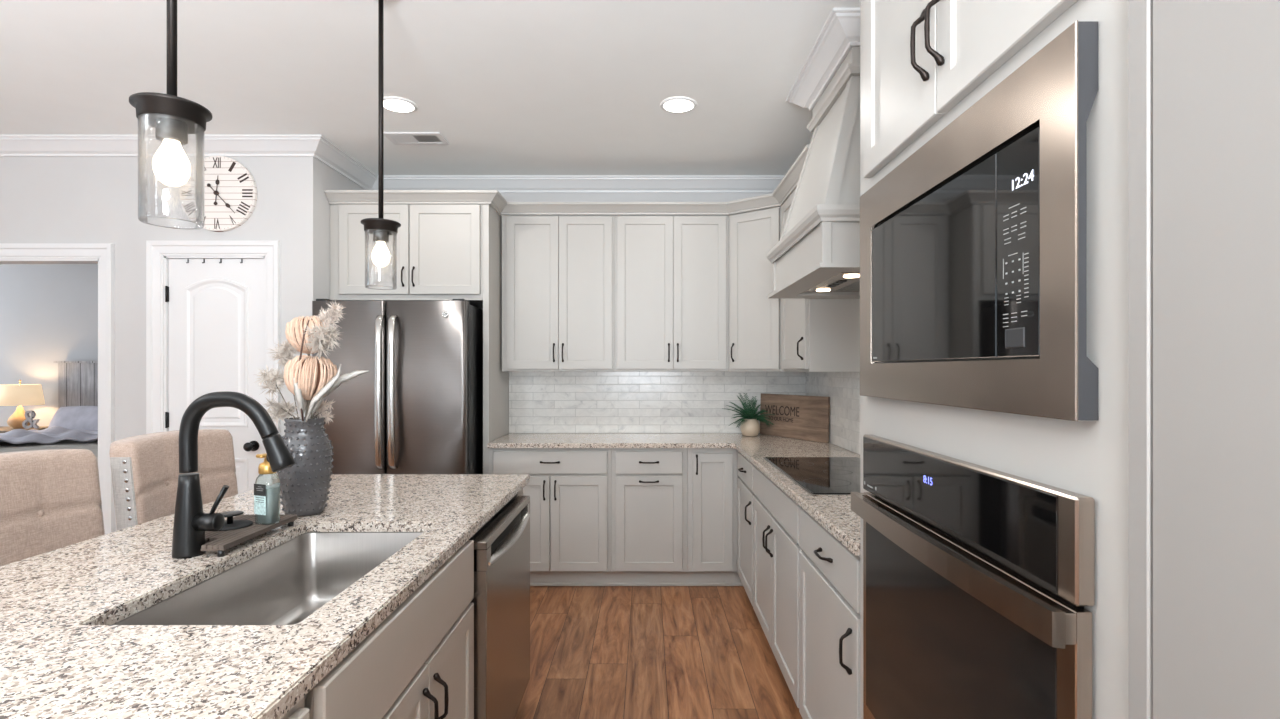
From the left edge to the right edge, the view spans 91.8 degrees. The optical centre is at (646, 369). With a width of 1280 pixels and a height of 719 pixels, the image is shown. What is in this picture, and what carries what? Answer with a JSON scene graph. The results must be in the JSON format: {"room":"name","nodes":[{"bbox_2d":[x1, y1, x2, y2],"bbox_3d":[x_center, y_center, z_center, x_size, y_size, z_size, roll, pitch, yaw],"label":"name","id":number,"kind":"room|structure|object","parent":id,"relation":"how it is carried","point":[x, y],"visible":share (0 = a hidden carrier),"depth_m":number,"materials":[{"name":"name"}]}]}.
{"room":"kitchen","nodes":[
{"label":"kitchen","id":0,"kind":"room"},
{"bbox_2d":[0,264,97,425],"bbox_3d":[-5.750,0.000,6.460,5.700,2.740,0.120,0,0,0],"label":"wall","id":1,"kind":"structure","parent":0,"point":[49,312],"depth_m":6.40,"materials":[{"name":"paint"}]},
{"bbox_2d":[0,157,322,530],"bbox_3d":[-5.300,0.000,3.773,6.600,2.740,0.120,0,0,0],"label":"wall","id":2,"kind":"structure","parent":0,"point":[43,199],"depth_m":3.71,"materials":[{"name":"paint"}]},
{"bbox_2d":[0,243,114,533],"bbox_3d":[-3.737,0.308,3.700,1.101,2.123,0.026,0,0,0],"label":"trim","id":3,"kind":"structure","parent":2,"relation":"attached to","point":[105,252],"depth_m":3.70,"materials":[{"name":"white paint"}]},
{"bbox_2d":[146,241,279,485],"bbox_3d":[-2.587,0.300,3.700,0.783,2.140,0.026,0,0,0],"label":"trim","id":4,"kind":"structure","parent":2,"relation":"attached to","point":[156,251],"depth_m":3.70,"materials":[{"name":"white paint"}]},
{"bbox_2d":[165,259,263,493],"bbox_3d":[-2.592,0.346,3.704,0.591,2.028,0.112,0,0,0],"label":"door","id":5,"kind":"structure","parent":2,"relation":"in","point":[216,309],"depth_m":3.72,"materials":[{"name":"white paint"}]},
{"bbox_2d":[180,156,256,231],"bbox_3d":[-2.557,-1.051,3.693,0.449,0.449,0.037,0,0,0],"label":"wall clock","id":6,"kind":"object","parent":2,"relation":"attached to","point":[230,190],"visible":0.86,"depth_m":3.69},
{"bbox_2d":[0,8,859,192],"bbox_3d":[-2.175,-1.324,2.585,6.650,0.092,3.770,0,0,0],"label":"trim","id":7,"kind":"structure","parent":2,"relation":"attached to","point":[840,32],"depth_m":3.70,"materials":[{"name":"white paint"}]},
{"bbox_2d":[323,163,364,298],"bbox_3d":[-2.060,0.000,4.152,0.120,2.740,0.637,0,0,0],"label":"wall","id":8,"kind":"structure","parent":0,"point":[332,180],"depth_m":3.88,"materials":[{"name":"paint"}]},
{"bbox_2d":[0,0,859,174],"bbox_3d":[-3.665,-1.395,-0.260,9.870,0.050,13.720,0,0,0],"label":"ceiling","id":9,"kind":"structure","parent":0,"point":[512,87],"depth_m":2.85,"materials":[{"name":"paint"}]},
{"bbox_2d":[129,0,211,229],"bbox_3d":[-0.944,-0.830,1.232,0.132,1.079,0.132,0,0,27],"label":"pendant lamp","id":10,"kind":"object","parent":9,"relation":"hanging from","point":[173,117],"visible":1,"depth_m":1.22,"materials":[{"name":"clear glass"}]},
{"bbox_2d":[155,118,187,144],"bbox_3d":[-0.944,-0.472,1.232,0.052,0.036,0.052,0,0,0],"label":"socket","id":11,"kind":"object","parent":10,"relation":"attached to","point":[171,131],"depth_m":1.22,"materials":[{"name":"grey metal"}]},
{"bbox_2d":[360,0,400,289],"bbox_3d":[-0.944,-0.830,2.200,0.132,1.079,0.132,0,0,27],"label":"pendant lamp","id":12,"kind":"object","parent":9,"relation":"hanging from","point":[381,228],"visible":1,"depth_m":2.19,"materials":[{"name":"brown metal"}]},
{"bbox_2d":[373,230,388,242],"bbox_3d":[-0.944,-0.472,2.200,0.052,0.036,0.052,0,0,0],"label":"socket","id":13,"kind":"object","parent":12,"relation":"attached to","point":[379,236],"depth_m":2.18,"materials":[{"name":"grey metal"}]},
{"bbox_2d":[384,97,416,112],"bbox_3d":[-1.285,-1.365,3.200,0.188,0.009,0.188,0,0,0],"label":"recessed light","id":14,"kind":"object","parent":9,"relation":"in","point":[395,104],"visible":0.77,"depth_m":3.19,"materials":[{"name":"white paint"}]},
{"bbox_2d":[384,132,448,144],"bbox_3d":[-1.360,-1.365,3.660,0.330,0.009,0.180,0,0,0],"label":"ceiling vent","id":15,"kind":"object","parent":9,"relation":"in","point":[397,138],"visible":0.99,"depth_m":3.65,"materials":[{"name":"white metal"}]},
{"bbox_2d":[660,97,696,112],"bbox_3d":[0.163,-1.365,3.200,0.188,0.009,0.188,0,0,0],"label":"recessed light","id":16,"kind":"object","parent":9,"relation":"in","point":[673,104],"visible":1,"depth_m":3.18,"materials":[{"name":"white paint"}]},
{"bbox_2d":[500,193,770,476],"bbox_3d":[-0.425,0.000,4.530,3.390,2.740,0.120,0,0,0],"label":"wall","id":17,"kind":"structure","parent":0,"point":[509,197],"depth_m":4.47,"materials":[{"name":"paint"}]},
{"bbox_2d":[330,204,482,308],"bbox_3d":[-1.516,-0.748,4.160,0.963,0.615,0.617,0,0,0],"label":"upper cabinet","id":18,"kind":"object","parent":17,"relation":"attached to","point":[440,246],"visible":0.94,"depth_m":3.90,"materials":[{"name":"beige paint"}]},
{"bbox_2d":[502,215,614,370],"bbox_3d":[-0.601,-0.522,4.305,0.764,1.065,0.328,0,0,0],"label":"upper cabinet","id":19,"kind":"object","parent":17,"relation":"attached to","point":[558,271],"visible":0.99,"depth_m":4.18,"materials":[{"name":"beige paint"}]},
{"bbox_2d":[324,144,809,214],"bbox_3d":[-0.569,-1.079,3.619,2.856,0.070,1.117,0,0,0],"label":"crown molding","id":20,"kind":"structure","parent":19,"relation":"attached to","point":[788,184],"depth_m":4.03,"materials":[{"name":"beige paint"}]},
{"bbox_2d":[509,371,805,432],"bbox_3d":[0.074,0.232,4.466,2.134,0.444,0.008,0,0,0],"label":"backsplash","id":21,"kind":"structure","parent":17,"relation":"attached to","point":[539,401],"depth_m":4.46,"materials":[{"name":"tile"}]},
{"bbox_2d":[615,215,728,370],"bbox_3d":[0.167,-0.522,4.305,0.770,1.065,0.328,0,0,0],"label":"upper cabinet","id":22,"kind":"object","parent":17,"relation":"attached to","point":[672,271],"visible":1,"depth_m":4.18,"materials":[{"name":"beige paint"}]},
{"bbox_2d":[515,586,801,718],"bbox_3d":[-3.665,1.395,-0.260,9.870,0.050,13.720,0,0,0],"label":"floor","id":23,"kind":"structure","parent":0,"point":[597,652],"depth_m":2.94,"materials":[{"name":"brown wood"}]},
{"bbox_2d":[0,426,48,432],"bbox_3d":[-6.405,0.975,6.165,0.690,0.790,0.430,0,0,0],"label":"nightstand","id":24,"kind":"object","parent":23,"relation":"on","point":[3,429],"visible":0.06,"depth_m":6.15,"materials":[{"name":"brown wood"}]},
{"bbox_2d":[0,380,44,428],"bbox_3d":[-6.219,0.339,6.150,0.356,0.482,0.356,0,0,0],"label":"table lamp","id":25,"kind":"object","parent":24,"relation":"on","point":[19,394],"visible":0.88,"depth_m":6.07,"materials":[{"name":"yellow fabric"}]},
{"bbox_2d":[22,410,39,428],"bbox_3d":[-6.008,0.484,6.050,0.154,0.176,0.024,0,0,0],"label":"ornament","id":26,"kind":"object","parent":24,"relation":"on","point":[28,417],"visible":1,"depth_m":6.04,"materials":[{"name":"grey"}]},
{"bbox_2d":[0,361,97,460],"bbox_3d":[-4.800,0.614,5.370,2.440,1.412,2.029,0,0,0],"label":"bed","id":27,"kind":"object","parent":23,"relation":"on","point":[77,380],"visible":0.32,"depth_m":5.91,"materials":[{"name":"grey fabric"}]},
{"bbox_2d":[0,440,97,460],"bbox_3d":[-4.796,0.861,5.053,2.394,0.475,1.394,0,0,0],"label":"quilt","id":28,"kind":"object","parent":27,"relation":"on","point":[92,445],"depth_m":5.14,"materials":[{"name":"grey fabric"}]},
{"bbox_2d":[0,426,97,443],"bbox_3d":[-4.795,0.589,5.426,2.398,0.096,1.359,0,0,0],"label":"folded blanket","id":29,"kind":"object","parent":27,"relation":"on","point":[54,434],"depth_m":5.45,"materials":[{"name":"white fabric"}]},
{"bbox_2d":[49,406,97,430],"bbox_3d":[-5.550,0.510,6.120,0.660,0.307,0.224,0,0,0],"label":"pillow","id":30,"kind":"object","parent":27,"relation":"on","point":[69,417],"visible":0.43,"depth_m":6.06,"materials":[{"name":"white fabric"}]},
{"bbox_2d":[0,449,104,565],"bbox_3d":[-1.573,0.801,1.680,0.506,1.137,0.520,0,0,0],"label":"counter stool","id":31,"kind":"object","parent":23,"relation":"on","point":[50,499],"visible":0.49,"depth_m":1.78,"materials":[{"name":"fabric"}]},
{"bbox_2d":[109,429,237,530],"bbox_3d":[-1.573,0.801,2.310,0.506,1.137,0.520,0,0,0],"label":"counter stool","id":32,"kind":"object","parent":23,"relation":"on","point":[145,473],"visible":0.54,"depth_m":2.18,"materials":[{"name":"fabric"}]},
{"bbox_2d":[281,697,309,718],"bbox_3d":[-0.799,0.877,0.507,0.655,0.782,0.894,0,0,0],"label":"base cabinet","id":33,"kind":"object","parent":23,"relation":"on","point":[298,711],"visible":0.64,"depth_m":0.92,"materials":[{"name":"beige paint"}]},
{"bbox_2d":[0,474,529,718],"bbox_3d":[-1.006,0.470,1.353,0.992,0.030,2.707,0,0,0],"label":"countertop","id":34,"kind":"structure","parent":33,"relation":"on","point":[63,655],"depth_m":1.18,"materials":[{"name":"stone"}]},
{"bbox_2d":[171,391,295,558],"bbox_3d":[-1.016,0.254,1.527,0.293,0.402,0.069,0,0,0],"label":"faucet","id":35,"kind":"object","parent":34,"relation":"on","point":[190,525],"visible":0.98,"depth_m":1.51,"materials":[{"name":"black metal"}]},
{"bbox_2d":[201,514,296,556],"bbox_3d":[-1.113,0.440,1.667,0.171,0.028,0.325,0,0,0],"label":"tray","id":36,"kind":"object","parent":34,"relation":"on","point":[219,541],"visible":0.56,"depth_m":1.62,"materials":[{"name":"brown wood"}]},
{"bbox_2d":[219,511,252,530],"bbox_3d":[-1.137,0.407,1.690,0.108,0.037,0.108,0,0,0],"label":"stopper","id":37,"kind":"object","parent":36,"relation":"on","point":[230,524],"visible":0.78,"depth_m":1.68,"materials":[{"name":"metal"}]},
{"bbox_2d":[254,453,279,524],"bbox_3d":[-1.056,0.329,1.722,0.060,0.194,0.050,0,0,22],"label":"soap bottle","id":38,"kind":"object","parent":36,"relation":"on","point":[266,498],"visible":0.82,"depth_m":1.71,"materials":[{"name":"clear glass"}]},
{"bbox_2d":[254,484,265,514],"bbox_3d":[-1.063,0.356,1.704,0.046,0.084,0.001,0,0,22],"label":"label","id":39,"kind":"object","parent":38,"relation":"attached to","point":[259,508],"depth_m":1.70,"materials":[{"name":"white paper"}]},
{"bbox_2d":[113,532,423,624],"bbox_3d":[-0.824,0.601,1.482,0.437,0.230,0.795,0,0,0],"label":"sink","id":40,"kind":"object","parent":34,"relation":"in","point":[288,582],"visible":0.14,"depth_m":1.73,"materials":[{"name":"metal"}]},
{"bbox_2d":[277,417,333,515],"bbox_3d":[-1.087,0.303,1.970,0.163,0.302,0.164,0,0,-21],"label":"vase","id":41,"kind":"object","parent":34,"relation":"on","point":[305,485],"visible":0.88,"depth_m":1.92,"materials":[{"name":"ceramic"}]},
{"bbox_2d":[254,367,294,418],"bbox_3d":[-1.179,0.168,1.970,0.121,0.374,0.114,0,0,42],"label":"bloom","id":42,"kind":"object","parent":41,"relation":"in","point":[276,380],"visible":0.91,"depth_m":1.96,"materials":[{"name":"beige plant"}]},
{"bbox_2d":[262,397,299,424],"bbox_3d":[-1.163,0.217,1.956,0.098,0.276,0.115,0,0,39],"label":"bloom","id":43,"kind":"object","parent":41,"relation":"in","point":[283,410],"visible":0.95,"depth_m":1.95,"materials":[{"name":"beige plant"}]},
{"bbox_2d":[265,339,298,418],"bbox_3d":[-1.166,0.120,2.003,0.109,0.470,0.116,0,0,-23],"label":"bloom","id":44,"kind":"object","parent":41,"relation":"in","point":[289,350],"visible":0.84,"depth_m":1.98,"materials":[{"name":"beige plant"}]},
{"bbox_2d":[293,376,303,421],"bbox_3d":[-1.055,0.090,1.894,0.028,0.144,0.056,0,0,0],"label":"dried leaf","id":45,"kind":"object","parent":41,"relation":"in","point":[298,394],"visible":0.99,"depth_m":1.88,"materials":[{"name":"white plant"}]},
{"bbox_2d":[299,399,305,418],"bbox_3d":[-1.098,0.074,1.950,0.085,0.180,0.011,0,0,32],"label":"dried leaf","id":46,"kind":"object","parent":41,"relation":"in","point":[304,401],"visible":0.13,"depth_m":1.93,"materials":[{"name":"grey plant"}]},
{"bbox_2d":[298,320,308,420],"bbox_3d":[-1.043,0.002,1.890,0.029,0.310,0.026,0,0,0],"label":"twig","id":47,"kind":"object","parent":41,"relation":"in","point":[301,350],"visible":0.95,"depth_m":1.88,"materials":[{"name":"brown plant"}]},
{"bbox_2d":[285,315,328,418],"bbox_3d":[-1.102,0.089,2.021,0.132,0.532,0.133,0,0,0],"label":"protea","id":48,"kind":"object","parent":41,"relation":"in","point":[294,334],"visible":0.59,"depth_m":1.98,"materials":[{"name":"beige plant"}]},
{"bbox_2d":[283,355,336,415],"bbox_3d":[-1.044,0.154,1.930,0.147,0.402,0.148,0,0,0],"label":"protea","id":49,"kind":"object","parent":41,"relation":"in","point":[312,376],"visible":0.78,"depth_m":1.89,"materials":[{"name":"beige plant"}]},
{"bbox_2d":[300,323,341,418],"bbox_3d":[-1.004,0.103,1.898,0.146,0.504,0.130,0,0,0],"label":"bloom","id":50,"kind":"object","parent":41,"relation":"in","point":[321,341],"visible":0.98,"depth_m":1.88,"materials":[{"name":"beige plant"}]},
{"bbox_2d":[305,364,340,421],"bbox_3d":[-0.996,0.071,1.891,0.116,0.180,0.032,0,0,5],"label":"dried leaf","id":51,"kind":"object","parent":41,"relation":"in","point":[330,384],"visible":1,"depth_m":1.88,"materials":[{"name":"white plant"}]},
{"bbox_2d":[312,399,334,423],"bbox_3d":[-1.045,0.223,2.014,0.076,0.264,0.078,0,0,0],"label":"bloom","id":52,"kind":"object","parent":41,"relation":"in","point":[323,409],"visible":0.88,"depth_m":2.00,"materials":[{"name":"beige plant"}]},
{"bbox_2d":[313,300,345,416],"bbox_3d":[-1.045,0.061,2.030,0.103,0.588,0.109,0,0,0],"label":"bloom","id":53,"kind":"object","parent":41,"relation":"in","point":[333,311],"visible":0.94,"depth_m":2.03,"materials":[{"name":"beige plant"}]},
{"bbox_2d":[309,370,368,418],"bbox_3d":[-0.964,0.080,1.931,0.208,0.158,0.010,0,0,8],"label":"dried leaf","id":54,"kind":"object","parent":41,"relation":"in","point":[346,377],"visible":0.8,"depth_m":1.93,"materials":[{"name":"white plant"}]},
{"bbox_2d":[304,540,473,718],"bbox_3d":[-0.799,0.877,1.391,0.655,0.782,0.870,0,0,0],"label":"base cabinet","id":55,"kind":"object","parent":23,"relation":"on","point":[418,663],"visible":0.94,"depth_m":1.38,"materials":[{"name":"beige paint"}]},
{"bbox_2d":[312,299,482,473],"bbox_3d":[-1.515,0.465,3.952,0.906,1.770,0.816,0,0,0],"label":"refrigerator","id":56,"kind":"object","parent":23,"relation":"on","point":[417,408],"visible":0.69,"depth_m":3.62,"materials":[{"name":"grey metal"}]},
{"bbox_2d":[483,204,508,473],"bbox_3d":[-1.014,0.158,4.186,0.038,2.425,0.566,0,0,0],"label":"end panel","id":57,"kind":"object","parent":23,"relation":"on","point":[495,380],"visible":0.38,"depth_m":4.02,"materials":[{"name":"beige paint"}]},
{"bbox_2d":[469,494,529,718],"bbox_3d":[-0.786,0.932,2.183,0.667,0.875,0.689,0,0,0],"label":"dishwasher","id":58,"kind":"object","parent":23,"relation":"on","point":[501,600],"visible":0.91,"depth_m":2.05,"materials":[{"name":"silver metal"}]},
{"bbox_2d":[517,489,522,496],"bbox_3d":[-0.839,0.928,1.345,0.623,0.884,2.590,0,0,0],"label":"island end panel","id":59,"kind":"object","parent":23,"relation":"on","point":[520,493],"visible":0.02,"depth_m":2.58,"materials":[{"name":"beige paint"}]},
{"bbox_2d":[489,448,611,571],"bbox_3d":[-0.608,0.877,4.151,0.772,0.782,0.632,0,0,0],"label":"base cabinet","id":60,"kind":"object","parent":23,"relation":"on","point":[569,490],"visible":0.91,"depth_m":3.87,"materials":[{"name":"beige paint"}]},
{"bbox_2d":[530,572,742,585],"bbox_3d":[-0.177,1.319,3.940,1.634,0.102,0.030,0,0,0],"label":"toe kick","id":61,"kind":"object","parent":23,"relation":"on","point":[536,578],"visible":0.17,"depth_m":3.94,"materials":[{"name":"beige paint"}]},
{"bbox_2d":[612,448,686,571],"bbox_3d":[0.016,0.877,4.151,0.473,0.782,0.632,0,0,0],"label":"base cabinet","id":62,"kind":"object","parent":23,"relation":"on","point":[649,485],"visible":0.95,"depth_m":3.88,"materials":[{"name":"beige paint"}]},
{"bbox_2d":[687,448,736,571],"bbox_3d":[0.410,0.877,4.151,0.313,0.782,0.632,0,0,0],"label":"base cabinet","id":63,"kind":"object","parent":23,"relation":"on","point":[711,472],"visible":0.91,"depth_m":3.88,"materials":[{"name":"beige paint"}]},
{"bbox_2d":[737,452,755,605],"bbox_3d":[0.703,0.877,3.586,0.355,0.782,0.602,0,0,0],"label":"base cabinet","id":64,"kind":"object","parent":23,"relation":"on","point":[745,494],"visible":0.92,"depth_m":3.56,"materials":[{"name":"beige paint"}]},
{"bbox_2d":[753,466,802,707],"bbox_3d":[0.836,0.877,2.790,0.622,0.782,0.989,0,0,0],"label":"base cabinet","id":65,"kind":"object","parent":23,"relation":"on","point":[776,548],"visible":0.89,"depth_m":2.70,"materials":[{"name":"beige paint"}]},
{"bbox_2d":[799,508,859,718],"bbox_3d":[0.836,0.877,1.958,0.622,0.782,0.672,0,0,0],"label":"base cabinet","id":66,"kind":"object","parent":23,"relation":"on","point":[829,572],"visible":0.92,"depth_m":1.95,"materials":[{"name":"beige paint"}]},
{"bbox_2d":[487,433,859,554],"bbox_3d":[0.078,0.470,3.046,2.142,0.030,2.847,0,0,0],"label":"countertop","id":67,"kind":"structure","parent":66,"relation":"on","point":[834,513],"depth_m":3.84,"materials":[{"name":"stone"}]},
{"bbox_2d":[726,393,773,435],"bbox_3d":[0.689,0.307,4.267,0.363,0.296,0.331,0,0,0],"label":"potted fern","id":68,"kind":"object","parent":67,"relation":"on","point":[749,425],"visible":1,"depth_m":4.24,"materials":[{"name":"green plant"}]},
{"bbox_2d":[740,418,759,435],"bbox_3d":[0.712,0.395,4.280,0.136,0.120,0.136,0,0,0],"label":"pot","id":69,"kind":"object","parent":67,"relation":"on","point":[749,426],"depth_m":4.23,"materials":[{"name":"beige ceramic"}]},
{"bbox_2d":[760,393,829,442],"bbox_3d":[0.970,0.310,4.131,0.028,0.288,0.643,0,0,-30],"label":"welcome sign","id":70,"kind":"object","parent":67,"relation":"on","point":[801,417],"visible":1,"depth_m":4.08,"materials":[{"name":"brown wood"}]},
{"bbox_2d":[762,457,859,494],"bbox_3d":[0.839,0.452,2.725,0.493,0.006,0.950,0,0,0],"label":"cooktop","id":71,"kind":"object","parent":67,"relation":"in","point":[814,475],"visible":0.71,"depth_m":2.71,"materials":[{"name":"glass"}]},
{"bbox_2d":[860,0,1127,718],"bbox_3d":[0.826,0.150,1.160,0.647,2.440,0.916,0,0,0],"label":"tall cabinet","id":72,"kind":"object","parent":23,"relation":"on","point":[924,63],"visible":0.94,"depth_m":0.89,"materials":[{"name":"beige paint"}]},
{"bbox_2d":[851,434,1094,718],"bbox_3d":[0.794,0.529,1.143,0.612,0.742,0.757,0,0,0],"label":"wall oven","id":73,"kind":"object","parent":72,"relation":"in","point":[979,581],"visible":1,"depth_m":1.01,"materials":[{"name":"black glass"}]},
{"bbox_2d":[860,20,1097,420],"bbox_3d":[0.699,-0.183,1.150,0.343,0.493,0.776,0,0,0],"label":"microwave","id":74,"kind":"object","parent":72,"relation":"in","point":[973,248],"visible":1,"depth_m":0.94,"materials":[{"name":"metal"}]},
{"bbox_2d":[1153,0,1279,718],"bbox_3d":[0.907,0.000,-3.164,0.725,2.740,7.672,0,0,0],"label":"wall","id":75,"kind":"structure","parent":0,"point":[1216,63],"depth_m":0.59,"materials":[{"name":"grey paint"}]},
{"bbox_2d":[1128,0,1152,718],"bbox_3d":[0.552,0.000,0.687,0.016,2.740,0.030,0,0,0],"label":"trim","id":76,"kind":"structure","parent":75,"relation":"attached to","point":[1140,12],"depth_m":0.68,"materials":[{"name":"grey paint"}]},
{"bbox_3d":[1.210,0.000,2.572,0.120,2.740,3.795,0,0,0],"label":"wall","id":77,"kind":"structure","parent":0,"visible":0},
{"bbox_2d":[729,206,783,371],"bbox_3d":[0.851,-0.522,4.211,0.596,1.065,0.515,0,0,0],"label":"upper cabinet","id":78,"kind":"object","parent":77,"relation":"attached to","point":[754,319],"visible":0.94,"depth_m":4.07,"materials":[{"name":"beige paint"}]},
{"bbox_2d":[766,47,859,298],"bbox_3d":[0.880,-0.825,2.744,0.519,0.904,0.983,0,0,0],"label":"range hood","id":79,"kind":"object","parent":77,"relation":"attached to","point":[816,255],"visible":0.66,"depth_m":2.49,"materials":[{"name":"beige paint"}]},
{"bbox_2d":[816,289,829,291],"bbox_3d":[0.833,-0.377,2.930,0.063,0.005,0.063,0,0,-38],"label":"hood light","id":80,"kind":"object","parent":79,"relation":"on","point":[818,290],"depth_m":2.92,"materials":[{"name":"beige"}]},
{"bbox_2d":[843,275,859,277],"bbox_3d":[0.822,-0.377,2.490,0.063,0.005,0.063,0,0,-38],"label":"hood light","id":81,"kind":"object","parent":79,"relation":"on","point":[844,276],"depth_m":2.48,"materials":[{"name":"beige"}]},
{"bbox_2d":[781,189,859,371],"bbox_3d":[0.978,-0.522,3.636,0.326,1.065,0.632,0,0,0],"label":"upper cabinet","id":82,"kind":"object","parent":77,"relation":"attached to","point":[818,335],"visible":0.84,"depth_m":3.32,"materials":[{"name":"beige paint"}]},
{"bbox_2d":[806,372,859,453],"bbox_3d":[1.146,0.040,3.042,0.008,0.829,2.839,0,0,0],"label":"backsplash","id":83,"kind":"structure","parent":77,"relation":"attached to","point":[843,388],"depth_m":3.64,"materials":[{"name":"tile"}]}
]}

